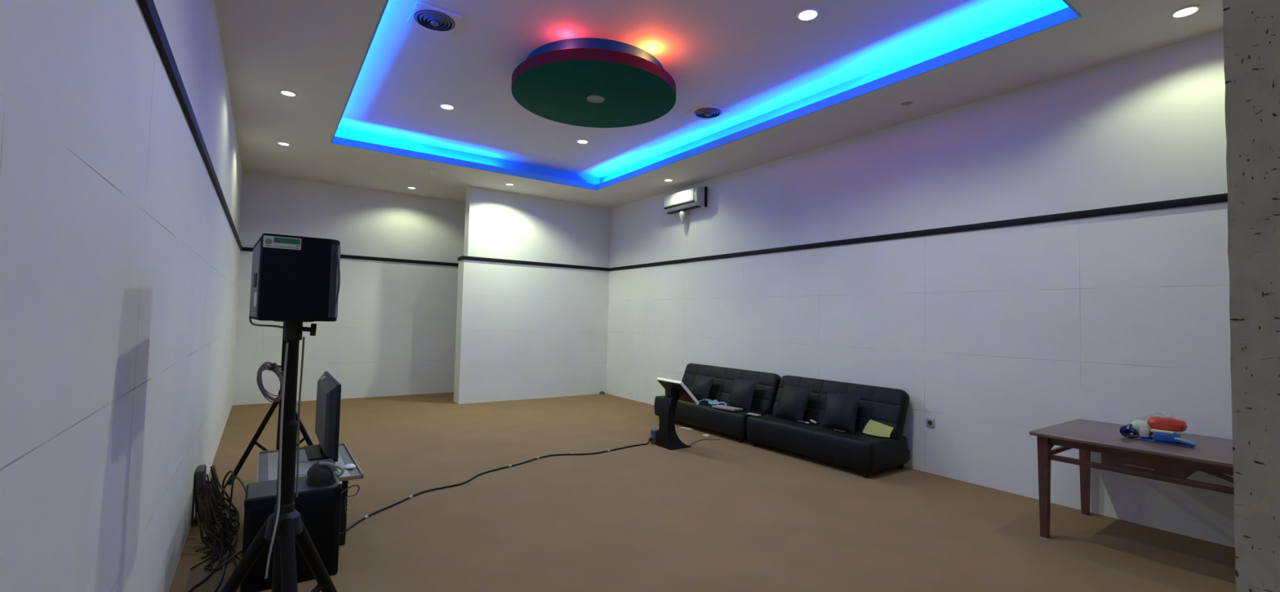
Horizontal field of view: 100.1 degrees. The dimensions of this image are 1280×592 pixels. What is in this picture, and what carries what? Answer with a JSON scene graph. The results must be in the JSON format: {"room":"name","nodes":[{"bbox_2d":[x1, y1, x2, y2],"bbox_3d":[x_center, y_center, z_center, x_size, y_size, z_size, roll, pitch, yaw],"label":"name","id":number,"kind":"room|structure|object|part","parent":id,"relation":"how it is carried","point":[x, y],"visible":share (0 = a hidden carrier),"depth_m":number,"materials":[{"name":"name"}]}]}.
{"room":"entertainment venue","nodes":[
{"label":"entertainment venue","id":0,"kind":"room"},
{"bbox_2d":[0,0,242,591],"bbox_3d":[-3.030,-0.267,3.539,0.230,3.690,12.260,3,-3,-35],"label":"wall","id":1,"kind":"structure","parent":0,"point":[120,251],"depth_m":1.49,"materials":[{"name":"white paint"}]},
{"bbox_2d":[137,0,242,250],"bbox_3d":[-3.004,-0.866,3.749,0.042,0.060,11.550,3,-3,-35],"label":"trim","id":2,"kind":"structure","parent":1,"relation":"attached to","point":[148,7],"depth_m":2.27,"materials":[{"name":"black wood"}]},
{"bbox_2d":[232,171,465,404],"bbox_3d":[-3.948,-0.011,10.232,6.000,3.690,0.230,3,-3,-35],"label":"wall","id":3,"kind":"structure","parent":0,"point":[393,331],"depth_m":9.48,"materials":[{"name":"white paint"}]},
{"bbox_2d":[242,246,458,266],"bbox_3d":[-3.857,-0.620,10.169,5.923,0.060,0.042,3,-3,-35],"label":"trim","id":4,"kind":"structure","parent":3,"relation":"attached to","point":[247,249],"depth_m":9.71,"materials":[{"name":"black wood"}]},
{"bbox_2d":[453,186,610,404],"bbox_3d":[-1.876,0.025,9.977,2.912,3.690,0.300,3,-3,-35],"label":"wall","id":5,"kind":"structure","parent":0,"point":[524,331],"depth_m":9.73,"materials":[{"name":"white paint"}]},
{"bbox_2d":[457,255,465,260],"bbox_3d":[-3.050,-0.643,9.160,0.042,0.060,0.322,3,-3,-35],"label":"trim","id":6,"kind":"structure","parent":5,"relation":"attached to","point":[463,257],"depth_m":9.08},
{"bbox_2d":[465,256,608,271],"bbox_3d":[-1.791,-0.586,9.868,2.835,0.060,0.042,3,-3,-35],"label":"trim","id":7,"kind":"structure","parent":5,"relation":"attached to","point":[473,258],"depth_m":9.75,"materials":[{"name":"black wood"}]},
{"bbox_2d":[337,0,1052,177],"bbox_3d":[-0.459,-2.265,5.388,4.360,0.030,7.080,3,-3,-35],"label":"ceiling","id":8,"kind":"structure","parent":0,"point":[748,59],"depth_m":5.05,"materials":[{"name":"paint"}]},
{"bbox_2d":[407,0,462,35],"bbox_3d":[-1.712,-2.290,4.476,0.360,0.055,0.360,3,-3,-35],"label":"ceiling vent","id":9,"kind":"object","parent":8,"relation":"in","point":[423,15],"visible":1,"depth_m":4.44,"materials":[{"name":"paint"}]},
{"bbox_2d":[439,103,455,109],"bbox_3d":[-2.289,-2.251,6.366,0.180,0.020,0.180,3,-3,-35],"label":"recessed light","id":10,"kind":"object","parent":8,"relation":"in","point":[446,106],"visible":1,"depth_m":6.36,"materials":[{"name":"white"}]},
{"bbox_2d":[576,138,589,143],"bbox_3d":[-0.806,-2.169,7.523,0.180,0.020,0.180,3,-3,-35],"label":"recessed light","id":11,"kind":"object","parent":8,"relation":"in","point":[580,140],"visible":1,"depth_m":7.52,"materials":[{"name":"white"}]},
{"bbox_2d":[511,37,675,128],"bbox_3d":[-0.455,-2.112,5.424,1.640,0.272,1.640,3,-3,-35],"label":"ceiling disc","id":12,"kind":"object","parent":8,"relation":"hanging from","point":[581,82],"visible":1,"depth_m":5.09,"materials":[{"name":"green paint"}]},
{"bbox_2d":[590,97,600,101],"bbox_3d":[-0.446,-1.986,5.402,0.116,0.002,0.115,3,-3,-35],"label":"lamp","id":13,"kind":"object","parent":12,"relation":"on","point":[592,99],"depth_m":5.41,"materials":[{"name":"grey"}]},
{"bbox_2d":[334,0,1068,184],"bbox_3d":[-0.462,-2.130,5.383,4.360,0.240,7.080,3,-3,-35],"label":"strip light","id":14,"kind":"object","parent":8,"relation":"attached to","point":[1049,7],"depth_m":6.58,"materials":[{"name":"blue paint"}]},
{"bbox_2d":[686,102,729,120],"bbox_3d":[0.801,-2.157,6.339,0.360,0.055,0.360,3,-3,-35],"label":"ceiling vent","id":15,"kind":"object","parent":8,"relation":"in","point":[707,111],"visible":1,"depth_m":6.29,"materials":[{"name":"paint"}]},
{"bbox_2d":[795,7,819,21],"bbox_3d":[1.343,-2.255,4.292,0.180,0.020,0.180,3,-3,-35],"label":"recessed light","id":16,"kind":"object","parent":8,"relation":"in","point":[806,14],"visible":1,"depth_m":4.29,"materials":[{"name":"white"}]},
{"bbox_2d":[168,391,1236,591],"bbox_3d":[-0.545,1.766,5.224,6.400,0.120,12.260,3,-3,-35],"label":"floor","id":17,"kind":"structure","parent":0,"point":[725,514],"depth_m":4.05,"materials":[{"name":"brown carpet"}]},
{"bbox_2d":[195,464,206,523],"bbox_3d":[-3.127,1.404,3.819,0.067,0.361,0.200,3,-3,-35],"label":"power strip","id":18,"kind":"object","parent":17,"relation":"on","point":[201,471],"visible":0.64,"depth_m":3.74,"materials":[{"name":"brown plastic"}]},
{"bbox_2d":[187,551,241,591],"bbox_3d":[-2.377,1.563,3.027,0.124,0.012,0.568,2,-2,-16],"label":"loose cable","id":19,"kind":"object","parent":17,"relation":"on","point":[237,556],"visible":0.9,"depth_m":2.98,"materials":[{"name":"brown plastic"}]},
{"bbox_2d":[190,466,239,569],"bbox_3d":[-2.764,1.419,3.529,0.244,0.325,1.224,3,-3,-35],"label":"cable","id":20,"kind":"object","parent":17,"relation":"on","point":[208,508],"visible":0.98,"depth_m":3.42,"materials":[{"name":"black rubber"}]},
{"bbox_2d":[211,510,229,519],"bbox_3d":[-2.953,1.549,3.776,0.095,0.075,0.090,0,-3,32],"label":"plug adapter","id":21,"kind":"object","parent":17,"relation":"on","point":[225,513],"visible":0.27,"depth_m":3.78,"materials":[{"name":"black plastic"}]},
{"bbox_2d":[212,465,231,511],"bbox_3d":[-3.039,1.425,3.895,0.120,0.331,0.331,3,-3,-38],"label":"loose cable","id":22,"kind":"object","parent":17,"relation":"on","point":[213,466],"visible":0.61,"depth_m":3.92,"materials":[{"name":"black plastic"}]},
{"bbox_2d":[213,530,231,591],"bbox_3d":[-2.470,1.567,3.168,0.091,0.012,1.012,3,-3,-29],"label":"loose cable","id":23,"kind":"object","parent":17,"relation":"on","point":[228,552],"visible":0.78,"depth_m":3.02,"materials":[{"name":"black plastic"}]},
{"bbox_2d":[203,550,242,570],"bbox_3d":[-2.433,1.565,3.183,0.083,0.012,0.258,1,-2,10],"label":"loose cable","id":24,"kind":"object","parent":17,"relation":"on","point":[241,551],"visible":0.91,"depth_m":3.11,"materials":[{"name":"black plastic"}]},
{"bbox_2d":[222,470,234,510],"bbox_3d":[-3.000,1.435,3.912,0.217,0.307,0.052,-1,-3,44],"label":"loose cable","id":25,"kind":"object","parent":17,"relation":"on","point":[229,471],"visible":0.86,"depth_m":3.92,"materials":[{"name":"black plastic"}]},
{"bbox_2d":[221,475,246,495],"bbox_3d":[-2.856,1.488,3.834,1.017,0.198,0.134,-1,-3,43],"label":"loose cable","id":26,"kind":"object","parent":17,"relation":"on","point":[235,477],"visible":0.52,"depth_m":4.12,"materials":[{"name":"black plastic"}]},
{"bbox_2d":[226,321,313,484],"bbox_3d":[-3.036,0.852,4.577,0.756,1.560,0.680,3,-3,-35],"label":"speaker stand","id":27,"kind":"object","parent":17,"relation":"on","point":[267,417],"depth_m":4.60,"materials":[{"name":"black metal"}]},
{"bbox_3d":[-3.321,1.237,4.623,0.405,0.736,0.040,1,-2,-2],"label":"leg","id":28,"kind":"part","parent":27,"relation":"part of","materials":[{"name":"black metal"}]},
{"bbox_3d":[-3.123,0.733,4.554,0.219,0.350,0.108,3,-3,-35],"label":"cable coil","id":29,"kind":"part","parent":27,"relation":"part of","materials":[{"name":"grey rubber"}]},
{"bbox_3d":[-2.993,1.237,4.448,0.039,0.736,0.406,3,-3,-32],"label":"leg","id":30,"kind":"part","parent":27,"relation":"part of","materials":[{"name":"black metal"}]},
{"bbox_3d":[-3.005,1.252,4.820,0.040,0.736,0.405,0,-3,28],"label":"leg","id":31,"kind":"part","parent":27,"relation":"part of","materials":[{"name":"black metal"}]},
{"bbox_2d":[219,321,337,591],"bbox_3d":[-1.372,0.832,2.000,0.734,1.468,0.790,3,-3,-35],"label":"speaker stand","id":32,"kind":"object","parent":17,"relation":"on","point":[291,526],"visible":0.95,"depth_m":2.06,"materials":[{"name":"black metal"}]},
{"bbox_3d":[-1.604,1.188,2.028,0.429,0.702,0.048,2,-2,-7],"label":"leg","id":33,"kind":"part","parent":32,"relation":"part of","materials":[{"name":"black metal"}]},
{"bbox_2d":[265,342,288,578],"bbox_3d":[-1.357,0.606,2.011,0.019,0.856,0.074,2,-2,-11],"label":"cable","id":34,"kind":"object","parent":32,"relation":"attached to","point":[286,344],"visible":1,"depth_m":2.03,"materials":[{"name":"grey plastic"}]},
{"bbox_3d":[-1.226,1.191,1.890,0.048,0.702,0.430,3,-3,-43],"label":"leg","id":35,"kind":"part","parent":32,"relation":"part of","materials":[{"name":"black metal"}]},
{"bbox_2d":[284,321,302,340],"bbox_3d":[-1.356,0.137,2.099,0.060,0.070,0.060,3,-3,-35],"label":"socket","id":36,"kind":"object","parent":32,"relation":"attached to","point":[293,331],"depth_m":2.08,"materials":[{"name":"black plastic"}]},
{"bbox_2d":[249,233,340,321],"bbox_3d":[-1.362,-0.056,2.108,0.277,0.312,0.467,3,-3,-35],"label":"loudspeaker","id":37,"kind":"object","parent":32,"relation":"on","point":[295,278],"visible":0.98,"depth_m":1.93,"materials":[{"name":"grey plastic"}]},
{"bbox_3d":[-1.423,-0.057,1.985,0.006,0.050,0.121,3,-3,-39],"label":"handle","id":38,"kind":"part","parent":37,"relation":"part of","materials":[{"name":"black plastic"}]},
{"bbox_3d":[-1.459,-0.057,2.032,0.003,0.268,0.401,3,-3,-39],"label":"panel","id":39,"kind":"part","parent":37,"relation":"part of","materials":[{"name":"grey plastic"}]},
{"bbox_2d":[248,313,284,328],"bbox_3d":[-1.479,0.099,2.126,0.216,0.055,0.012,0,-3,23],"label":"cable","id":40,"kind":"object","parent":37,"relation":"attached to","point":[250,317],"visible":0.94,"depth_m":2.13,"materials":[{"name":"grey plastic"}]},
{"bbox_3d":[-1.127,-0.055,1.996,0.020,0.221,0.006,1,-2,-1],"label":"corner handle","id":41,"kind":"part","parent":37,"relation":"part of","materials":[{"name":"grey plastic"}]},
{"bbox_2d":[295,337,304,497],"bbox_3d":[-1.356,0.481,2.137,0.014,0.636,0.024,3,-3,-35],"label":"cable","id":42,"kind":"object","parent":32,"relation":"hanging from","point":[303,343],"visible":0.99,"depth_m":2.14,"materials":[{"name":"grey plastic"}]},
{"bbox_3d":[-1.303,0.133,2.111,0.055,0.049,0.049,3,-3,-35],"label":"knob","id":43,"kind":"part","parent":32,"relation":"part of","materials":[{"name":"black plastic"}]},
{"bbox_3d":[-1.345,1.204,2.278,0.048,0.702,0.430,1,-2,9],"label":"leg","id":44,"kind":"part","parent":32,"relation":"part of","materials":[{"name":"black metal"}]},
{"bbox_2d":[240,475,342,591],"bbox_3d":[-2.001,1.336,3.083,0.454,0.496,0.358,3,-3,-35],"label":"subwoofer","id":45,"kind":"object","parent":17,"relation":"on","point":[318,507],"visible":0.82,"depth_m":2.98,"materials":[{"name":"black"}]},
{"bbox_2d":[247,497,335,586],"bbox_3d":[-1.901,1.340,2.940,0.390,0.400,0.009,3,-3,-35],"label":"grille","id":46,"kind":"object","parent":45,"relation":"attached to","point":[317,514],"depth_m":2.97,"materials":[{"name":"black metal"}]},
{"bbox_2d":[306,458,344,485],"bbox_3d":[-1.855,1.032,3.159,0.182,0.126,0.261,3,-3,-35],"label":"equipment bag","id":47,"kind":"object","parent":45,"relation":"on","point":[322,472],"visible":1,"depth_m":3.11,"materials":[{"name":"black fabric"}]},
{"bbox_2d":[339,484,359,533],"bbox_3d":[-1.879,1.366,3.422,0.039,0.298,0.162,0,-3,29],"label":"wire loop","id":48,"kind":"object","parent":45,"relation":"attached to","point":[353,485],"visible":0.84,"depth_m":3.41,"materials":[{"name":"brown"}]},
{"bbox_2d":[256,442,364,545],"bbox_3d":[-2.318,1.378,3.720,0.572,0.450,0.990,3,-3,-35],"label":"table","id":49,"kind":"object","parent":17,"relation":"on","point":[267,460],"visible":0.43,"depth_m":3.58,"materials":[{"name":"black plastic"}]},
{"bbox_2d":[295,453,309,462],"bbox_3d":[-2.447,1.159,3.849,0.153,0.004,0.259,2,-3,-26],"label":"paper sheet","id":50,"kind":"object","parent":49,"relation":"on","point":[302,456],"visible":0.5,"depth_m":3.84,"materials":[{"name":"white paper"}]},
{"bbox_2d":[295,462,310,475],"bbox_3d":[-2.271,1.150,3.545,0.170,0.004,0.300,3,-3,-35],"label":"paper sheet","id":51,"kind":"object","parent":49,"relation":"on","point":[303,468],"visible":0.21,"depth_m":3.56,"materials":[{"name":"white paper"}]},
{"bbox_3d":[-2.311,1.162,3.712,0.437,0.006,0.920,3,-3,-35],"label":"glass plate","id":52,"kind":"part","parent":49,"relation":"part of","materials":[{"name":"white glass"}]},
{"bbox_2d":[304,371,341,462],"bbox_3d":[-2.382,0.892,4.024,0.190,0.556,0.960,3,-3,-35],"label":"television","id":53,"kind":"object","parent":49,"relation":"on","point":[328,388],"visible":0.99,"depth_m":3.70,"materials":[{"name":"black plastic"}]},
{"bbox_2d":[343,463,355,468],"bbox_3d":[-1.962,1.149,3.627,0.072,0.024,0.072,3,-3,-35],"label":"computer mouse","id":54,"kind":"object","parent":49,"relation":"on","point":[348,465],"visible":1,"depth_m":3.61,"materials":[{"name":"white plastic"}]},
{"bbox_2d":[346,440,649,531],"bbox_3d":[-1.132,1.665,5.148,0.502,0.053,3.520,0,-3,37],"label":"cable","id":55,"kind":"object","parent":17,"relation":"on","point":[365,517],"visible":0.91,"depth_m":4.87,"materials":[{"name":"black plastic"}]},
{"bbox_2d":[648,428,658,444],"bbox_3d":[0.167,1.687,6.438,0.133,0.170,0.100,3,-3,-35],"label":"box","id":56,"kind":"object","parent":17,"relation":"on","point":[653,437],"visible":0.84,"depth_m":6.40,"materials":[{"name":"grey plastic"}]},
{"bbox_2d":[656,377,699,449],"bbox_3d":[0.424,1.378,6.351,0.338,0.792,0.458,3,-3,-35],"label":"lectern","id":57,"kind":"object","parent":17,"relation":"on","point":[675,390],"visible":1,"depth_m":6.27,"materials":[{"name":"black metal"}]},
{"bbox_3d":[0.447,1.127,6.373,0.298,0.288,0.458,3,-3,-35],"label":"edge frame","id":58,"kind":"part","parent":57,"relation":"part of","materials":[{"name":"white plastic"}]},
{"bbox_2d":[689,439,719,445],"bbox_3d":[0.753,1.786,6.576,0.568,0.007,0.126,3,-3,-42],"label":"cable","id":59,"kind":"object","parent":17,"relation":"on","point":[702,439],"visible":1,"depth_m":6.70,"materials":[{"name":"brown plastic"}]},
{"bbox_2d":[653,363,781,442],"bbox_3d":[1.038,1.423,7.466,0.770,0.822,1.835,3,-3,-35],"label":"sofa","id":60,"kind":"object","parent":17,"relation":"on","point":[702,415],"visible":0.56,"depth_m":7.13,"materials":[{"name":"black leather"}]},
{"bbox_2d":[690,373,715,402],"bbox_3d":[0.880,1.320,7.685,0.195,0.365,0.400,3,-3,-35],"label":"throw pillow","id":61,"kind":"object","parent":60,"relation":"on","point":[702,384],"visible":0.91,"depth_m":7.60,"materials":[{"name":"black leather"}]},
{"bbox_3d":[1.005,1.626,7.438,0.700,0.283,1.835,3,-3,-35],"label":"seat","id":62,"kind":"part","parent":60,"relation":"part of","materials":[{"name":"black leather"}]},
{"bbox_2d":[699,398,726,405],"bbox_3d":[0.979,1.435,7.263,0.230,0.073,0.399,3,-3,-35],"label":"face mask","id":63,"kind":"object","parent":60,"relation":"on","point":[710,402],"visible":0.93,"depth_m":7.20,"materials":[{"name":"blue fabric"}]},
{"bbox_2d":[711,404,743,411],"bbox_3d":[1.129,1.444,6.916,0.200,0.036,0.360,3,-3,-42],"label":"book","id":64,"kind":"object","parent":60,"relation":"on","point":[719,406],"visible":1,"depth_m":6.85,"materials":[{"name":"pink paper"}]},
{"bbox_3d":[1.213,1.293,7.592,0.320,0.543,1.835,3,-3,-35],"label":"backrest","id":65,"kind":"part","parent":60,"relation":"part of","materials":[{"name":"black leather"}]},
{"bbox_2d":[726,377,758,411],"bbox_3d":[1.333,1.290,7.038,0.204,0.408,0.447,3,-3,-35],"label":"throw pillow","id":66,"kind":"object","parent":60,"relation":"on","point":[741,394],"visible":0.97,"depth_m":6.96,"materials":[{"name":"black leather"}]},
{"bbox_2d":[746,375,909,477],"bbox_3d":[2.053,1.386,6.016,0.770,0.822,1.645,3,-3,-35],"label":"sofa","id":67,"kind":"object","parent":17,"relation":"on","point":[866,453],"visible":0.75,"depth_m":5.68,"materials":[{"name":"black leather"}]},
{"bbox_2d":[746,413,761,416],"bbox_3d":[1.387,1.442,6.529,0.075,0.013,0.170,3,-3,-41],"label":"mobile phone","id":68,"kind":"object","parent":67,"relation":"on","point":[752,414],"visible":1,"depth_m":6.50,"materials":[{"name":"grey"}]},
{"bbox_2d":[773,383,813,422],"bbox_3d":[1.809,1.272,6.358,0.203,0.412,0.451,3,-3,-35],"label":"throw pillow","id":69,"kind":"object","parent":67,"relation":"on","point":[793,402],"visible":0.99,"depth_m":6.29,"materials":[{"name":"black leather"}]},
{"bbox_2d":[797,419,817,423],"bbox_3d":[1.895,1.416,6.080,0.222,0.043,0.073,0,-3,34],"label":"bunch","id":70,"kind":"object","parent":67,"relation":"on","point":[811,420],"visible":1,"depth_m":6.05,"materials":[{"name":"silver metal"}]},
{"bbox_3d":[2.019,1.588,5.988,0.700,0.283,1.645,3,-3,-35],"label":"seat","id":71,"kind":"part","parent":67,"relation":"part of","materials":[{"name":"black leather"}]},
{"bbox_2d":[819,391,861,432],"bbox_3d":[2.174,1.259,5.833,0.204,0.423,0.463,3,-3,-35],"label":"throw pillow","id":72,"kind":"object","parent":67,"relation":"on","point":[840,411],"visible":1,"depth_m":5.77,"materials":[{"name":"black leather"}]},
{"bbox_3d":[2.227,1.256,6.141,0.320,0.543,1.645,3,-3,-35],"label":"backrest","id":73,"kind":"part","parent":67,"relation":"part of","materials":[{"name":"black leather"}]},
{"bbox_3d":[2.204,1.725,5.232,0.060,0.085,0.060,3,-3,-35],"label":"leg","id":74,"kind":"part","parent":67,"relation":"part of","materials":[{"name":"black plastic"}]},
{"bbox_2d":[862,419,893,437],"bbox_3d":[2.432,1.356,5.526,0.161,0.133,0.325,3,-3,-35],"label":"folder","id":75,"kind":"object","parent":67,"relation":"on","point":[872,428],"visible":1,"depth_m":5.49,"materials":[{"name":"beige paper"}]},
{"bbox_2d":[1029,418,1234,537],"bbox_3d":[3.552,1.358,3.660,1.010,0.750,1.185,3,-3,-35],"label":"side table","id":76,"kind":"object","parent":17,"relation":"on","point":[1212,455],"visible":0.64,"depth_m":3.58,"materials":[{"name":"brown wood"}]},
{"bbox_3d":[2.915,1.366,3.864,0.066,0.722,0.066,3,-3,-35],"label":"leg","id":77,"kind":"part","parent":76,"relation":"part of","materials":[{"name":"brown wood"}]},
{"bbox_3d":[3.607,1.401,4.347,0.066,0.722,0.066,3,-3,-35],"label":"leg","id":78,"kind":"part","parent":76,"relation":"part of","materials":[{"name":"brown wood"}]},
{"bbox_2d":[1120,423,1137,437],"bbox_3d":[3.421,0.938,3.748,0.150,0.081,0.072,3,-3,-35],"label":"pack","id":79,"kind":"object","parent":76,"relation":"on","point":[1125,432],"visible":0.98,"depth_m":3.74},
{"bbox_3d":[3.201,1.096,3.437,0.013,0.014,0.150,3,-3,-35],"label":"drawer handle","id":80,"kind":"part","parent":76,"relation":"part of","materials":[{"name":"brown wood"}]},
{"bbox_2d":[1128,419,1153,435],"bbox_3d":[3.530,0.929,3.775,0.130,0.107,0.160,-1,-3,42],"label":"pack","id":81,"kind":"object","parent":76,"relation":"on","point":[1137,424],"visible":0.49,"depth_m":3.73},
{"bbox_2d":[1146,416,1187,431],"bbox_3d":[3.592,0.874,3.655,0.182,0.097,0.189,3,-3,-35],"label":"pack","id":82,"kind":"object","parent":81,"relation":"on","point":[1168,424],"visible":0.98,"depth_m":3.60},
{"bbox_2d":[1125,413,1173,429],"bbox_3d":[3.686,0.912,3.872,0.179,0.156,0.269,3,-3,-35],"label":"plastic bag","id":83,"kind":"object","parent":76,"relation":"on","point":[1145,418],"visible":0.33,"depth_m":3.85,"materials":[{"name":"white plastic"}]},
{"bbox_3d":[3.522,1.075,3.655,0.758,0.130,0.400,3,-3,-35],"label":"drawer","id":84,"kind":"part","parent":76,"relation":"part of","materials":[{"name":"brown wood"}]},
{"bbox_2d":[1137,436,1195,447],"bbox_3d":[3.522,0.972,3.591,0.160,0.011,0.260,3,-3,-35],"label":"sheet","id":85,"kind":"object","parent":76,"relation":"on","point":[1150,438],"visible":0.66,"depth_m":3.56,"materials":[{"name":"blue plastic"}]},
{"bbox_2d":[1139,427,1150,437],"bbox_3d":[3.445,0.934,3.660,0.103,0.066,0.050,4,-3,-43],"label":"carton","id":86,"kind":"object","parent":85,"relation":"on","point":[1144,433],"visible":0.99,"depth_m":3.63,"materials":[{"name":"white cardboard"}]},
{"bbox_2d":[1152,431,1180,443],"bbox_3d":[3.500,0.937,3.564,0.112,0.055,0.120,3,-3,-38],"label":"carton","id":87,"kind":"object","parent":85,"relation":"on","point":[1156,435],"visible":0.79,"depth_m":3.53,"materials":[{"name":"blue cardboard"}]},
{"bbox_2d":[1150,428,1175,434],"bbox_3d":[3.497,0.906,3.588,0.090,0.017,0.110,3,-3,-39],"label":"packet","id":88,"kind":"object","parent":87,"relation":"on","point":[1153,429],"visible":1,"depth_m":3.57,"materials":[{"name":"beige plastic"}]},
{"bbox_2d":[1173,437,1195,445],"bbox_3d":[3.536,0.944,3.486,0.107,0.047,0.090,-1,-3,38],"label":"wrapper","id":89,"kind":"object","parent":85,"relation":"on","point":[1184,441],"visible":0.94,"depth_m":3.46,"materials":[{"name":"blue plastic"}]},
{"bbox_2d":[214,0,1223,208],"bbox_3d":[-0.461,-1.995,5.380,6.400,0.030,12.260,3,-3,-35],"label":"ceiling","id":90,"kind":"structure","parent":0,"point":[314,50],"depth_m":5.15,"materials":[{"name":"paint"}]},
{"bbox_2d":[276,141,290,146],"bbox_3d":[-4.684,-2.006,7.052,0.150,0.020,0.150,3,-3,-35],"label":"recessed light","id":91,"kind":"object","parent":90,"relation":"in","point":[277,142],"visible":1,"depth_m":7.04,"materials":[{"name":"white"}]},
{"bbox_2d":[279,89,297,96],"bbox_3d":[-3.547,-2.048,5.408,0.150,0.020,0.150,3,-3,-35],"label":"recessed light","id":92,"kind":"object","parent":90,"relation":"in","point":[286,92],"visible":1,"depth_m":5.40,"materials":[{"name":"white"}]},
{"bbox_2d":[428,168,436,173],"bbox_3d":[-3.168,-1.906,8.195,0.110,0.037,0.109,3,-3,-35],"label":"smoke detector","id":93,"kind":"object","parent":90,"relation":"attached to","point":[433,171],"visible":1,"depth_m":8.17,"materials":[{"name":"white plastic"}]},
{"bbox_2d":[663,178,673,181],"bbox_3d":[0.448,-1.832,8.464,0.150,0.020,0.150,3,-3,-35],"label":"recessed light","id":94,"kind":"object","parent":90,"relation":"in","point":[664,180],"visible":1,"depth_m":8.45,"materials":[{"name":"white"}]},
{"bbox_2d":[330,0,1081,190],"bbox_3d":[-0.464,-2.026,5.378,4.008,0.098,6.728,3,-3,-35],"label":"trim","id":95,"kind":"structure","parent":90,"relation":"attached to","point":[1069,13],"depth_m":5.66,"materials":[{"name":"blue paint"}]},
{"bbox_2d":[897,99,915,106],"bbox_3d":[2.640,-1.913,5.312,0.150,0.020,0.150,3,-3,-35],"label":"recessed light","id":96,"kind":"object","parent":90,"relation":"in","point":[908,102],"visible":1,"depth_m":5.31,"materials":[{"name":"white"}]},
{"bbox_2d":[1169,4,1201,17],"bbox_3d":[3.744,-1.956,3.681,0.150,0.020,0.150,3,-3,-35],"label":"recessed light","id":97,"kind":"object","parent":90,"relation":"in","point":[1186,11],"visible":1,"depth_m":3.67,"materials":[{"name":"white"}]},
{"bbox_2d":[606,29,1235,547],"bbox_3d":[1.606,0.009,7.671,0.225,3.690,10.590,3,-3,-35],"label":"wall","id":98,"kind":"structure","parent":0,"point":[996,336],"depth_m":5.02,"materials":[{"name":"white paint"}]},
{"bbox_2d":[679,210,688,223],"bbox_3d":[0.718,-1.279,8.736,0.172,0.220,0.124,3,-3,-35],"label":"wall fitting","id":99,"kind":"object","parent":98,"relation":"attached to","point":[682,214],"visible":1,"depth_m":8.69,"materials":[{"name":"white plastic"}]},
{"bbox_2d":[663,186,707,214],"bbox_3d":[0.719,-1.547,8.707,0.219,0.320,0.862,3,-3,-35],"label":"air conditioner","id":100,"kind":"object","parent":98,"relation":"attached to","point":[693,198],"visible":1,"depth_m":8.54,"materials":[{"name":"white plastic"}]},
{"bbox_3d":[0.622,-1.584,8.671,0.012,0.190,0.750,3,-3,-35],"label":"panel","id":101,"kind":"part","parent":100,"relation":"part of","materials":[{"name":"white plastic"}]},
{"bbox_2d":[608,192,1227,271],"bbox_3d":[1.965,-0.620,7.004,0.042,0.060,9.040,3,-3,-35],"label":"trim","id":102,"kind":"structure","parent":98,"relation":"attached to","point":[1222,197],"depth_m":5.08,"materials":[{"name":"black wood"}]},
{"bbox_2d":[925,417,934,427],"bbox_3d":[2.947,1.288,5.445,0.016,0.085,0.085,3,-3,-35],"label":"wall socket","id":103,"kind":"object","parent":98,"relation":"attached to","point":[929,422],"visible":1,"depth_m":5.44,"materials":[{"name":"grey plastic"}]},
{"bbox_2d":[1222,0,1279,591],"bbox_3d":[2.652,-0.217,1.651,5.015,3.690,0.498,3,-3,-35],"label":"wall","id":104,"kind":"structure","parent":0,"point":[1251,28],"depth_m":0.40,"materials":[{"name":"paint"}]}
]}

